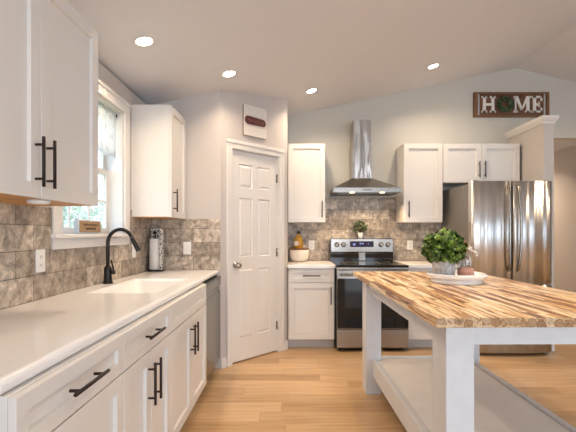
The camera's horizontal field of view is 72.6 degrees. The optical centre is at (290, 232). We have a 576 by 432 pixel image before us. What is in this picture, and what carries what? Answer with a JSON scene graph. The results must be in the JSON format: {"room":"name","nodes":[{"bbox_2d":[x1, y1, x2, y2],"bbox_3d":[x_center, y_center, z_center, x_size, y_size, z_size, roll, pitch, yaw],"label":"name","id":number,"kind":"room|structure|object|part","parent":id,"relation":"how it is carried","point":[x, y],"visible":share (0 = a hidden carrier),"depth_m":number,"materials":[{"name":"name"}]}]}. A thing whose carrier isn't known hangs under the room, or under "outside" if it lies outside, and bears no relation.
{"room":"kitchen","nodes":[
{"label":"kitchen","id":0,"kind":"room"},
{"bbox_2d":[0,62,150,309],"bbox_3d":[-1.368,0.051,0.840,0.158,2.408,8.080,0,0,0],"label":"wall","id":1,"kind":"structure","parent":0,"point":[24,229],"depth_m":2.10,"materials":[{"name":"beige paint"}]},
{"bbox_2d":[35,249,44,272],"bbox_3d":[-1.284,0.143,2.010,0.009,0.116,0.072,0,0,0],"label":"wall outlet","id":2,"kind":"object","parent":1,"relation":"attached to","point":[39,254],"visible":1,"depth_m":2.00,"materials":[{"name":"white plastic"}]},
{"bbox_2d":[0,0,97,205],"bbox_3d":[-1.112,-0.571,1.518,0.367,0.872,0.905,0,0,0],"label":"upper cabinet","id":3,"kind":"object","parent":1,"relation":"attached to","point":[49,51],"visible":1,"depth_m":1.56,"materials":[{"name":"white paint"}]},
{"bbox_3d":[-0.977,-0.570,1.291,0.019,0.870,0.448,0,0,0],"label":"door","id":4,"kind":"part","parent":3,"relation":"part of","materials":[{"name":"white paint"}]},
{"bbox_2d":[26,199,50,204],"bbox_3d":[-1.030,-0.127,1.600,0.084,0.016,0.084,0,0,0],"label":"puck light","id":5,"kind":"object","parent":3,"relation":"attached to","point":[29,201],"visible":1,"depth_m":1.57,"materials":[{"name":"white plastic"}]},
{"bbox_3d":[-0.948,-0.270,1.483,0.039,0.190,0.012,0,0,0],"label":"handle","id":6,"kind":"part","parent":3,"relation":"part of","materials":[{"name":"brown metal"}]},
{"bbox_3d":[-0.948,-0.270,1.552,0.039,0.190,0.012,0,0,0],"label":"handle","id":7,"kind":"part","parent":3,"relation":"part of","materials":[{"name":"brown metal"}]},
{"bbox_3d":[-0.977,-0.570,1.744,0.019,0.870,0.448,0,0,0],"label":"door","id":8,"kind":"part","parent":3,"relation":"part of","materials":[{"name":"white paint"}]},
{"bbox_2d":[0,203,150,309],"bbox_3d":[-1.293,0.078,2.255,0.008,0.526,2.750,0,0,0],"label":"backsplash","id":9,"kind":"structure","parent":1,"relation":"attached to","point":[24,229],"depth_m":2.06,"materials":[{"name":"stone"}]},
{"bbox_2d":[51,79,132,249],"bbox_3d":[-1.354,-0.465,2.615,0.194,1.110,1.024,0,0,0],"label":"window","id":10,"kind":"structure","parent":1,"relation":"in","point":[115,173],"depth_m":3.02,"materials":[{"name":"white paint"}]},
{"bbox_3d":[-1.415,-0.237,2.615,0.024,0.485,0.806,0,0,0],"label":"sash","id":11,"kind":"part","parent":10,"relation":"part of","materials":[{"name":"white paint"}]},
{"bbox_2d":[74,219,100,233],"bbox_3d":[-1.287,-0.040,2.492,0.033,0.088,0.284,0,0,0],"label":"sign","id":12,"kind":"object","parent":10,"relation":"on","point":[81,226],"visible":1,"depth_m":2.45,"materials":[{"name":"paint"}]},
{"bbox_3d":[-1.333,0.017,2.615,0.152,0.024,1.024,0,0,0],"label":"sill","id":13,"kind":"part","parent":10,"relation":"part of","materials":[{"name":"white paint"}]},
{"bbox_3d":[-1.439,-0.681,2.615,0.024,0.483,0.806,0,0,0],"label":"sash","id":14,"kind":"part","parent":10,"relation":"part of","materials":[{"name":"white paint"}]},
{"bbox_2d":[132,244,135,256],"bbox_3d":[-1.284,0.140,3.210,0.010,0.116,0.072,0,0,0],"label":"light switch","id":15,"kind":"object","parent":1,"relation":"attached to","point":[133,248],"visible":0.65,"depth_m":3.19,"materials":[{"name":"white plastic"}]},
{"bbox_2d":[131,105,185,218],"bbox_3d":[-1.113,-0.585,3.400,0.365,0.914,0.440,0,0,0],"label":"upper cabinet","id":16,"kind":"object","parent":1,"relation":"attached to","point":[158,132],"visible":1,"depth_m":3.18,"materials":[{"name":"white paint"}]},
{"bbox_3d":[-0.950,-0.268,3.230,0.039,0.190,0.012,0,0,0],"label":"handle","id":17,"kind":"part","parent":16,"relation":"part of","materials":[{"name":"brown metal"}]},
{"bbox_3d":[-0.979,-0.584,3.396,0.019,0.912,0.428,0,0,0],"label":"door","id":18,"kind":"part","parent":16,"relation":"part of","materials":[{"name":"white paint"}]},
{"bbox_2d":[151,90,220,368],"bbox_3d":[-0.974,-0.034,3.676,0.647,2.577,0.108,0,0,0],"label":"wall","id":19,"kind":"structure","parent":0,"point":[201,227],"depth_m":3.63,"materials":[{"name":"beige paint"}]},
{"bbox_2d":[151,219,219,269],"bbox_3d":[-0.971,0.105,3.626,0.636,0.471,0.008,0,0,0],"label":"backsplash","id":20,"kind":"structure","parent":19,"relation":"attached to","point":[203,235],"depth_m":3.62,"materials":[{"name":"tile"}]},
{"bbox_2d":[183,242,190,253],"bbox_3d":[-0.958,0.139,3.616,0.072,0.116,0.010,0,0,0],"label":"light switch","id":21,"kind":"object","parent":19,"relation":"attached to","point":[186,245],"visible":1,"depth_m":3.62,"materials":[{"name":"white plastic"}]},
{"bbox_2d":[221,90,287,357],"bbox_3d":[-0.261,-0.098,4.213,0.372,2.706,1.391,0,0,26],"label":"wall","id":22,"kind":"structure","parent":0,"point":[232,103],"depth_m":3.80,"materials":[{"name":"beige paint"}]},
{"bbox_2d":[221,340,287,368],"bbox_3d":[-0.340,1.208,3.930,0.013,0.095,0.863,0,0,45],"label":"baseboard","id":23,"kind":"structure","parent":22,"relation":"attached to","point":[223,360],"depth_m":3.65,"materials":[{"name":"white paint"}]},
{"bbox_2d":[243,104,266,139],"bbox_3d":[-0.356,-1.105,3.902,0.290,0.299,0.029,0,0,-45],"label":"sign","id":24,"kind":"object","parent":22,"relation":"attached to","point":[256,126],"visible":1,"depth_m":3.89,"materials":[{"name":"white wood"}]},
{"bbox_2d":[226,138,284,366],"bbox_3d":[-0.363,0.185,3.951,0.151,2.140,0.750,0,0,45],"label":"door","id":25,"kind":"structure","parent":22,"relation":"in","point":[254,180],"depth_m":3.93,"materials":[{"name":"white paint"}]},
{"bbox_3d":[-0.509,0.310,3.751,0.062,0.062,0.073,0,0,-45],"label":"knob","id":26,"kind":"part","parent":25,"relation":"part of","materials":[{"name":"silver metal"}]},
{"bbox_2d":[67,0,575,151],"bbox_3d":[2.352,-1.663,2.325,7.597,1.020,11.350,0,0,0],"label":"ceiling","id":27,"kind":"structure","parent":0,"point":[351,51],"depth_m":3.23,"materials":[{"name":"paint"}]},
{"bbox_2d":[133,35,154,46],"bbox_3d":[-0.959,-1.253,2.564,0.137,0.034,0.140,0,0,4],"label":"recessed light","id":28,"kind":"object","parent":27,"relation":"in","point":[144,40],"visible":1,"depth_m":2.56,"materials":[{"name":"white paint"}]},
{"bbox_2d":[221,70,236,77],"bbox_3d":[-0.523,-1.345,3.315,0.137,0.034,0.140,0,0,4],"label":"recessed light","id":29,"kind":"object","parent":27,"relation":"in","point":[229,73],"visible":1,"depth_m":3.31,"materials":[{"name":"white paint"}]},
{"bbox_2d":[305,88,317,93],"bbox_3d":[0.218,-1.502,4.143,0.137,0.034,0.140,0,0,-4],"label":"recessed light","id":30,"kind":"object","parent":27,"relation":"in","point":[312,90],"visible":1,"depth_m":4.14,"materials":[{"name":"white paint"}]},
{"bbox_2d":[426,63,439,69],"bbox_3d":[1.516,-1.777,4.180,0.137,0.034,0.140,0,0,4],"label":"recessed light","id":31,"kind":"object","parent":27,"relation":"in","point":[435,65],"visible":1,"depth_m":4.17,"materials":[{"name":"white paint"}]},
{"bbox_2d":[180,344,575,431],"bbox_3d":[2.352,1.315,2.375,7.597,0.120,11.450,0,0,0],"label":"floor","id":32,"kind":"structure","parent":0,"point":[293,389],"depth_m":3.08,"materials":[{"name":"brown wood"}]},
{"bbox_2d":[0,332,123,431],"bbox_3d":[-0.950,0.819,1.212,0.691,0.873,0.594,0,0,0],"label":"base cabinet","id":33,"kind":"object","parent":32,"relation":"on","point":[84,391],"visible":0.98,"depth_m":1.18,"materials":[{"name":"white paint"}]},
{"bbox_3d":[-0.652,0.843,1.212,0.019,0.608,0.590,0,0,0],"label":"door","id":34,"kind":"part","parent":33,"relation":"part of","materials":[{"name":"white paint"}]},
{"bbox_3d":[-0.624,0.460,1.212,0.039,0.012,0.200,0,0,0],"label":"handle","id":35,"kind":"part","parent":33,"relation":"part of","materials":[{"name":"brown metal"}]},
{"bbox_2d":[0,270,218,394],"bbox_3d":[-0.978,0.361,2.263,0.620,0.040,2.716,0,0,0],"label":"countertop","id":36,"kind":"structure","parent":33,"relation":"on","point":[35,336],"depth_m":1.53,"materials":[{"name":"white stone"}]},
{"bbox_2d":[102,228,140,283],"bbox_3d":[-1.143,0.152,2.647,0.256,0.378,0.068,0,0,0],"label":"kitchen faucet","id":37,"kind":"object","parent":36,"relation":"on","point":[108,271],"visible":1,"depth_m":2.63,"materials":[{"name":"black metal"}]},
{"bbox_3d":[-1.207,0.230,2.645,0.036,0.100,0.028,0,0,6],"label":"lever","id":38,"kind":"part","parent":37,"relation":"part of","materials":[{"name":"black metal"}]},
{"bbox_3d":[-1.157,0.093,2.647,0.186,0.260,0.025,0,0,0],"label":"spout","id":39,"kind":"part","parent":37,"relation":"part of","materials":[{"name":"black metal"}]},
{"bbox_2d":[88,279,186,301],"bbox_3d":[-0.965,0.447,2.572,0.399,0.212,0.704,0,0,0],"label":"sink","id":40,"kind":"object","parent":36,"relation":"in","point":[134,285],"visible":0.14,"depth_m":2.90,"materials":[{"name":"white ceramic"}]},
{"bbox_2d":[147,229,164,271],"bbox_3d":[-1.212,0.151,3.515,0.152,0.380,0.152,0,0,0],"label":"paper towel holder","id":41,"kind":"object","parent":36,"relation":"on","point":[156,243],"visible":1,"depth_m":3.48,"materials":[{"name":"white paper"}]},
{"bbox_3d":[-1.194,0.144,3.539,0.132,0.366,0.073,0,0,37],"label":"guard panel","id":42,"kind":"part","parent":41,"relation":"part of","materials":[{"name":"metal"}]},
{"bbox_2d":[115,304,170,431],"bbox_3d":[-0.950,0.819,1.804,0.691,0.873,0.590,0,0,0],"label":"base cabinet","id":43,"kind":"object","parent":32,"relation":"on","point":[147,339],"visible":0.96,"depth_m":1.76,"materials":[{"name":"white paint"}]},
{"bbox_3d":[-0.652,0.843,1.657,0.019,0.608,0.291,0,0,0],"label":"door","id":44,"kind":"part","parent":43,"relation":"part of","materials":[{"name":"white paint"}]},
{"bbox_3d":[-0.652,0.460,1.804,0.019,0.146,0.586,0,0,0],"label":"drawer","id":45,"kind":"part","parent":43,"relation":"part of","materials":[{"name":"white paint"}]},
{"bbox_3d":[-0.624,0.680,1.768,0.039,0.190,0.012,0,0,0],"label":"handle","id":46,"kind":"part","parent":43,"relation":"part of","materials":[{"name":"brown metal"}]},
{"bbox_3d":[-0.624,0.460,1.804,0.039,0.012,0.190,0,0,0],"label":"handle","id":47,"kind":"part","parent":43,"relation":"part of","materials":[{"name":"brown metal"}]},
{"bbox_3d":[-0.624,0.680,1.841,0.039,0.190,0.012,0,0,0],"label":"handle","id":48,"kind":"part","parent":43,"relation":"part of","materials":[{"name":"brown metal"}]},
{"bbox_3d":[-0.652,0.843,1.952,0.019,0.608,0.291,0,0,0],"label":"door","id":49,"kind":"part","parent":43,"relation":"part of","materials":[{"name":"white paint"}]},
{"bbox_2d":[165,283,205,431],"bbox_3d":[-0.950,0.819,2.541,0.691,0.873,0.882,0,0,0],"label":"base cabinet","id":50,"kind":"object","parent":32,"relation":"on","point":[188,310],"visible":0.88,"depth_m":2.48,"materials":[{"name":"white paint"}]},
{"bbox_3d":[-0.652,0.843,2.321,0.019,0.608,0.437,0,0,0],"label":"door","id":51,"kind":"part","parent":50,"relation":"part of","materials":[{"name":"white paint"}]},
{"bbox_3d":[-0.652,0.460,2.541,0.019,0.146,0.878,0,0,0],"label":"drawer","id":52,"kind":"part","parent":50,"relation":"part of","materials":[{"name":"white paint"}]},
{"bbox_3d":[-0.624,0.680,2.503,0.039,0.190,0.012,0,0,0],"label":"handle","id":53,"kind":"part","parent":50,"relation":"part of","materials":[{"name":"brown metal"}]},
{"bbox_3d":[-0.624,0.680,2.579,0.039,0.190,0.012,0,0,0],"label":"handle","id":54,"kind":"part","parent":50,"relation":"part of","materials":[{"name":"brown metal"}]},
{"bbox_3d":[-0.652,0.843,2.761,0.019,0.608,0.437,0,0,0],"label":"door","id":55,"kind":"part","parent":50,"relation":"part of","materials":[{"name":"white paint"}]},
{"bbox_2d":[202,275,220,381],"bbox_3d":[-0.943,0.819,3.287,0.601,0.864,0.596,0,0,0],"label":"dishwasher","id":56,"kind":"object","parent":32,"relation":"on","point":[212,284],"visible":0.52,"depth_m":3.23,"materials":[{"name":"metal"}]},
{"bbox_2d":[288,269,334,346],"bbox_3d":[0.221,0.819,4.533,0.505,0.873,0.683,0,0,0],"label":"base cabinet","id":57,"kind":"object","parent":32,"relation":"on","point":[311,292],"visible":0.88,"depth_m":4.24,"materials":[{"name":"white paint"}]},
{"bbox_2d":[287,260,334,268],"bbox_3d":[0.220,0.361,4.535,0.515,0.040,0.671,0,0,0],"label":"countertop","id":58,"kind":"structure","parent":57,"relation":"on","point":[308,264],"depth_m":4.24,"materials":[{"name":"white stone"}]},
{"bbox_2d":[289,248,308,261],"bbox_3d":[0.098,0.262,4.680,0.242,0.158,0.242,0,0,0],"label":"bowl","id":59,"kind":"object","parent":58,"relation":"on","point":[296,254],"visible":0.99,"depth_m":4.59,"materials":[{"name":"ceramic"}]},
{"bbox_2d":[294,231,303,247],"bbox_3d":[0.092,0.079,4.680,0.116,0.207,0.116,0,0,0],"label":"oil bottle","id":60,"kind":"object","parent":59,"relation":"on","point":[298,241],"visible":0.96,"depth_m":4.64,"materials":[{"name":"orange glass"}]},
{"bbox_3d":[0.098,0.191,4.680,0.242,0.016,0.242,0,0,0],"label":"lid","id":61,"kind":"part","parent":59,"relation":"part of","materials":[{"name":"brown wood"}]},
{"bbox_3d":[0.221,0.460,4.239,0.485,0.146,0.019,0,0,0],"label":"drawer","id":62,"kind":"part","parent":57,"relation":"part of","materials":[{"name":"white paint"}]},
{"bbox_3d":[0.221,0.460,4.211,0.190,0.012,0.039,0,0,0],"label":"handle","id":63,"kind":"part","parent":57,"relation":"part of","materials":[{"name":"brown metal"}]},
{"bbox_3d":[0.221,0.843,4.239,0.485,0.608,0.019,0,0,0],"label":"door","id":64,"kind":"part","parent":57,"relation":"part of","materials":[{"name":"white paint"}]},
{"bbox_2d":[330,238,408,348],"bbox_3d":[0.862,0.660,4.469,0.764,1.190,0.792,0,0,0],"label":"electric range","id":65,"kind":"object","parent":32,"relation":"on","point":[349,255],"visible":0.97,"depth_m":4.13,"materials":[{"name":"metal"}]},
{"bbox_3d":[0.482,0.793,4.498,0.005,0.863,0.664,0,0,0],"label":"panel","id":66,"kind":"part","parent":65,"relation":"part of","materials":[{"name":"metal"}]},
{"bbox_2d":[353,220,367,237],"bbox_3d":[0.847,-0.048,4.784,0.192,0.224,0.161,0,0,0],"label":"potted plant","id":67,"kind":"object","parent":65,"relation":"on","point":[360,235],"visible":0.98,"depth_m":4.79,"materials":[{"name":"green plant"}]},
{"bbox_3d":[0.862,0.151,4.758,0.754,0.157,0.012,0,0,0],"label":"control panel","id":68,"kind":"part","parent":65,"relation":"part of","materials":[{"name":"silver metal"}]},
{"bbox_3d":[0.861,0.285,4.758,0.080,0.100,0.012,0,0,0],"label":"badge plate","id":69,"kind":"part","parent":65,"relation":"part of","materials":[{"name":"silver metal"}]},
{"bbox_2d":[331,261,408,266],"bbox_3d":[0.862,0.350,4.445,0.762,0.024,0.630,0,0,0],"label":"cooktop","id":70,"kind":"object","parent":65,"relation":"in","point":[337,263],"depth_m":4.22,"materials":[{"name":"black glass"}]},
{"bbox_3d":[0.862,0.742,4.128,0.750,0.523,0.004,0,0,0],"label":"door glass","id":71,"kind":"part","parent":65,"relation":"part of","materials":[{"name":"black glass"}]},
{"bbox_3d":[0.862,0.375,4.149,0.762,0.024,0.031,0,0,0],"label":"trim","id":72,"kind":"part","parent":65,"relation":"part of","materials":[{"name":"silver metal"}]},
{"bbox_3d":[0.862,1.113,4.147,0.756,0.193,0.035,0,0,0],"label":"storage drawer","id":73,"kind":"part","parent":65,"relation":"part of","materials":[{"name":"silver metal"}]},
{"bbox_3d":[0.862,0.702,4.147,0.756,0.617,0.035,0,0,0],"label":"oven door","id":74,"kind":"part","parent":65,"relation":"part of","materials":[{"name":"black glass"}]},
{"bbox_2d":[408,269,456,346],"bbox_3d":[1.534,0.819,4.533,0.545,0.873,0.683,0,0,0],"label":"base cabinet","id":75,"kind":"object","parent":32,"relation":"on","point":[417,337],"visible":0.02,"depth_m":4.24,"materials":[{"name":"white paint"}]},
{"bbox_3d":[1.534,0.843,4.239,0.541,0.608,0.019,0,0,0],"label":"door","id":76,"kind":"part","parent":75,"relation":"part of","materials":[{"name":"white paint"}]},
{"bbox_2d":[393,260,459,268],"bbox_3d":[1.530,0.361,4.535,0.563,0.040,0.671,0,0,0],"label":"countertop","id":77,"kind":"structure","parent":75,"relation":"on","point":[413,264],"depth_m":4.24,"materials":[{"name":"white stone"}]},
{"bbox_3d":[1.534,0.460,4.239,0.541,0.146,0.019,0,0,0],"label":"drawer","id":78,"kind":"part","parent":75,"relation":"part of","materials":[{"name":"white paint"}]},
{"bbox_2d":[353,271,575,431],"bbox_3d":[1.058,0.792,2.448,1.020,0.925,1.840,0,0,-1],"label":"kitchen island","id":79,"kind":"object","parent":32,"relation":"on","point":[448,389],"visible":0.86,"depth_m":2.03,"materials":[{"name":"brown wood"}]},
{"bbox_3d":[0.642,0.811,3.122,0.118,0.887,0.150,0,0,-1],"label":"leg","id":80,"kind":"part","parent":79,"relation":"part of","materials":[{"name":"white paint"}]},
{"bbox_3d":[0.693,0.811,1.682,0.118,0.887,0.150,0,0,-1],"label":"leg","id":81,"kind":"part","parent":79,"relation":"part of","materials":[{"name":"white paint"}]},
{"bbox_2d":[426,270,487,284],"bbox_3d":[1.108,0.298,2.630,0.381,0.064,0.381,0,0,0],"label":"serving tray","id":82,"kind":"object","parent":79,"relation":"on","point":[477,278],"visible":0.81,"depth_m":2.49,"materials":[{"name":"white ceramic"}]},
{"bbox_2d":[421,228,467,274],"bbox_3d":[1.014,0.127,2.599,0.307,0.332,0.295,0,0,0],"label":"potted plant","id":83,"kind":"object","parent":82,"relation":"on","point":[445,248],"visible":0.99,"depth_m":2.53,"materials":[{"name":"green plant"}]},
{"bbox_3d":[1.012,0.237,2.600,0.156,0.112,0.156,0,0,0],"label":"pot","id":84,"kind":"part","parent":83,"relation":"part of","materials":[{"name":"grey metal"}]},
{"bbox_2d":[457,267,473,275],"bbox_3d":[1.158,0.210,2.600,0.108,0.165,0.108,0,0,0],"label":"glass jar","id":85,"kind":"object","parent":82,"relation":"on","point":[466,271],"visible":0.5,"depth_m":2.56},
{"bbox_2d":[464,241,469,267],"bbox_3d":[1.161,0.140,2.600,0.049,0.178,0.032,0,0,0],"label":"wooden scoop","id":86,"kind":"object","parent":85,"relation":"in","point":[464,241],"visible":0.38,"depth_m":2.59,"materials":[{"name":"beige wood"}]},
{"bbox_2d":[468,247,477,256],"bbox_3d":[1.197,0.124,2.580,0.065,0.067,0.025,0,0,38],"label":"bead","id":87,"kind":"object","parent":85,"relation":"on","point":[469,248],"visible":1,"depth_m":2.57,"materials":[{"name":"beige ceramic"}]},
{"bbox_3d":[1.039,1.048,2.408,0.789,0.130,1.490,0,0,-1],"label":"shelf rail","id":88,"kind":"part","parent":79,"relation":"part of","materials":[{"name":"white paint"}]},
{"bbox_2d":[379,358,569,431],"bbox_3d":[1.039,1.006,2.408,0.707,0.027,1.408,0,0,-1],"label":"shelf","id":89,"kind":"object","parent":79,"relation":"attached to","point":[498,407],"depth_m":2.31,"materials":[{"name":"paint"}]},
{"bbox_3d":[1.413,0.811,3.134,0.118,0.887,0.150,0,0,-1],"label":"leg","id":90,"kind":"part","parent":79,"relation":"part of","materials":[{"name":"white paint"}]},
{"bbox_2d":[442,180,551,352],"bbox_3d":[2.256,0.355,4.361,0.822,1.791,0.877,0,0,0],"label":"refrigerator","id":91,"kind":"object","parent":32,"relation":"on","point":[508,224],"visible":0.7,"depth_m":3.99,"materials":[{"name":"silver metal"}]},
{"bbox_3d":[2.049,-0.005,4.030,0.408,1.050,0.097,0,0,0],"label":"door","id":92,"kind":"part","parent":91,"relation":"part of","materials":[{"name":"silver metal"}]},
{"bbox_3d":[2.207,-0.045,3.962,0.031,0.892,0.081,0,0,11],"label":"door handle","id":93,"kind":"part","parent":91,"relation":"part of","materials":[{"name":"silver metal"}]},
{"bbox_3d":[2.256,0.875,4.029,0.822,0.691,0.098,0,0,0],"label":"freezer drawer","id":94,"kind":"part","parent":91,"relation":"part of","materials":[{"name":"silver metal"}]},
{"bbox_3d":[2.305,-0.045,3.962,0.031,0.892,0.081,0,0,-11],"label":"door handle","id":95,"kind":"part","parent":91,"relation":"part of","materials":[{"name":"silver metal"}]},
{"bbox_3d":[2.463,-0.005,4.030,0.408,1.050,0.097,0,0,0],"label":"door","id":96,"kind":"part","parent":91,"relation":"part of","materials":[{"name":"silver metal"}]},
{"bbox_2d":[288,68,575,260],"bbox_3d":[2.276,-0.399,4.936,7.447,3.309,0.128,0,0,0],"label":"wall","id":97,"kind":"structure","parent":0,"point":[440,113],"depth_m":4.88,"materials":[{"name":"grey paint"}]},
{"bbox_2d":[288,144,324,222],"bbox_3d":[0.181,-0.582,4.695,0.435,0.914,0.367,0,0,0],"label":"upper cabinet","id":98,"kind":"object","parent":97,"relation":"attached to","point":[306,162],"visible":0.92,"depth_m":4.56,"materials":[{"name":"white paint"}]},
{"bbox_2d":[309,240,314,249],"bbox_3d":[0.256,0.150,4.867,0.072,0.116,0.009,0,0,0],"label":"wall outlet","id":99,"kind":"object","parent":97,"relation":"attached to","point":[311,242],"visible":0.97,"depth_m":4.87,"materials":[{"name":"white plastic"}]},
{"bbox_2d":[288,197,438,259],"bbox_3d":[0.900,-0.052,4.876,1.880,0.786,0.008,0,0,0],"label":"backsplash","id":100,"kind":"structure","parent":97,"relation":"attached to","point":[341,213],"depth_m":4.87,"materials":[{"name":"tile"}]},
{"bbox_2d":[329,120,400,195],"bbox_3d":[0.859,-0.894,4.634,0.762,0.876,0.474,0,0,0],"label":"range hood","id":101,"kind":"object","parent":97,"relation":"attached to","point":[360,182],"visible":1,"depth_m":4.60,"materials":[{"name":"silver metal"}]},
{"bbox_2d":[407,240,412,249],"bbox_3d":[1.478,0.150,4.867,0.072,0.116,0.009,0,0,0],"label":"wall outlet","id":102,"kind":"object","parent":97,"relation":"attached to","point":[409,242],"visible":1,"depth_m":4.87,"materials":[{"name":"white plastic"}]},
{"bbox_2d":[396,144,442,222],"bbox_3d":[1.536,-0.582,4.695,0.455,0.914,0.367,0,0,0],"label":"upper cabinet","id":103,"kind":"object","parent":97,"relation":"attached to","point":[419,167],"visible":1,"depth_m":4.56,"materials":[{"name":"white paint"}]},
{"bbox_2d":[443,144,519,185],"bbox_3d":[2.212,-0.812,4.695,0.892,0.453,0.367,0,0,0],"label":"upper cabinet","id":104,"kind":"object","parent":97,"relation":"attached to","point":[462,163],"visible":0.8,"depth_m":4.56,"materials":[{"name":"white paint"}]},
{"bbox_3d":[1.990,-0.811,4.559,0.442,0.451,0.019,0,0,0],"label":"door","id":105,"kind":"part","parent":104,"relation":"part of","materials":[{"name":"white paint"}]},
{"bbox_3d":[2.179,-0.736,4.531,0.012,0.190,0.039,0,0,0],"label":"handle","id":106,"kind":"part","parent":104,"relation":"part of","materials":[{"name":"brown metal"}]},
{"bbox_3d":[2.434,-0.811,4.559,0.442,0.451,0.019,0,0,0],"label":"door","id":107,"kind":"part","parent":104,"relation":"part of","materials":[{"name":"white paint"}]},
{"bbox_2d":[473,92,549,116],"bbox_3d":[2.730,-1.590,4.836,0.930,0.306,0.085,0,0,0],"label":"home sign","id":108,"kind":"object","parent":97,"relation":"attached to","point":[485,104],"visible":0.99,"depth_m":4.84,"materials":[{"name":"brown wood"},{"name":"white paint"},{"name":"green foliage"}]},
{"bbox_2d":[507,124,553,287],"bbox_3d":[2.745,0.045,4.527,0.110,2.420,0.705,0,0,0],"label":"wall partition","id":109,"kind":"structure","parent":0,"point":[537,143],"depth_m":4.26,"materials":[{"name":"beige paint"}]},
{"bbox_2d":[504,115,558,138],"bbox_3d":[2.745,-1.205,4.511,0.178,0.080,0.739,0,0,0],"label":"trim","id":110,"kind":"structure","parent":109,"relation":"on","point":[544,119],"depth_m":4.33,"materials":[{"name":"white paint"}]},
{"bbox_2d":[554,145,575,292],"bbox_3d":[3.910,0.035,6.440,0.120,2.440,3.120,0,0,0],"label":"wall","id":111,"kind":"structure","parent":0,"point":[564,159],"depth_m":5.50,"materials":[{"name":"beige paint"}]},
{"bbox_3d":[-1.347,-0.900,2.615,0.024,0.023,0.804,0,0,0],"label":"curtain rod","id":112,"kind":"object","parent":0,"visible":0},
{"bbox_2d":[98,101,115,158],"bbox_3d":[-1.337,-0.738,2.615,0.039,0.359,0.771,0,0,0],"label":"curtain valance","id":113,"kind":"object","parent":112,"relation":"hanging from","point":[106,117],"visible":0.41,"depth_m":2.85,"materials":[{"name":"white fabric"}]},
{"label":"outside","id":114,"kind":"structure","parent":0,"visible":0},
{"bbox_3d":[-20.948,1.930,10.000,38.103,0.150,60.000,0,0,0],"label":"ground","id":115,"kind":"structure","parent":114,"visible":0},
{"bbox_2d":[63,206,97,226],"bbox_3d":[-5.195,0.256,8.024,2.232,3.207,2.265,0,0,-24],"label":"tree","id":116,"kind":"object","parent":115,"relation":"on","point":[82,214],"visible":0.02,"depth_m":7.98,"materials":[{"name":"green plant"}]},
{"bbox_2d":[65,183,102,227],"bbox_3d":[-8.461,-0.317,15.549,3.211,4.350,3.157,0,0,0],"label":"tree","id":117,"kind":"object","parent":115,"relation":"on","point":[73,208],"visible":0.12,"depth_m":15.52,"materials":[{"name":"green plant"}]}
]}

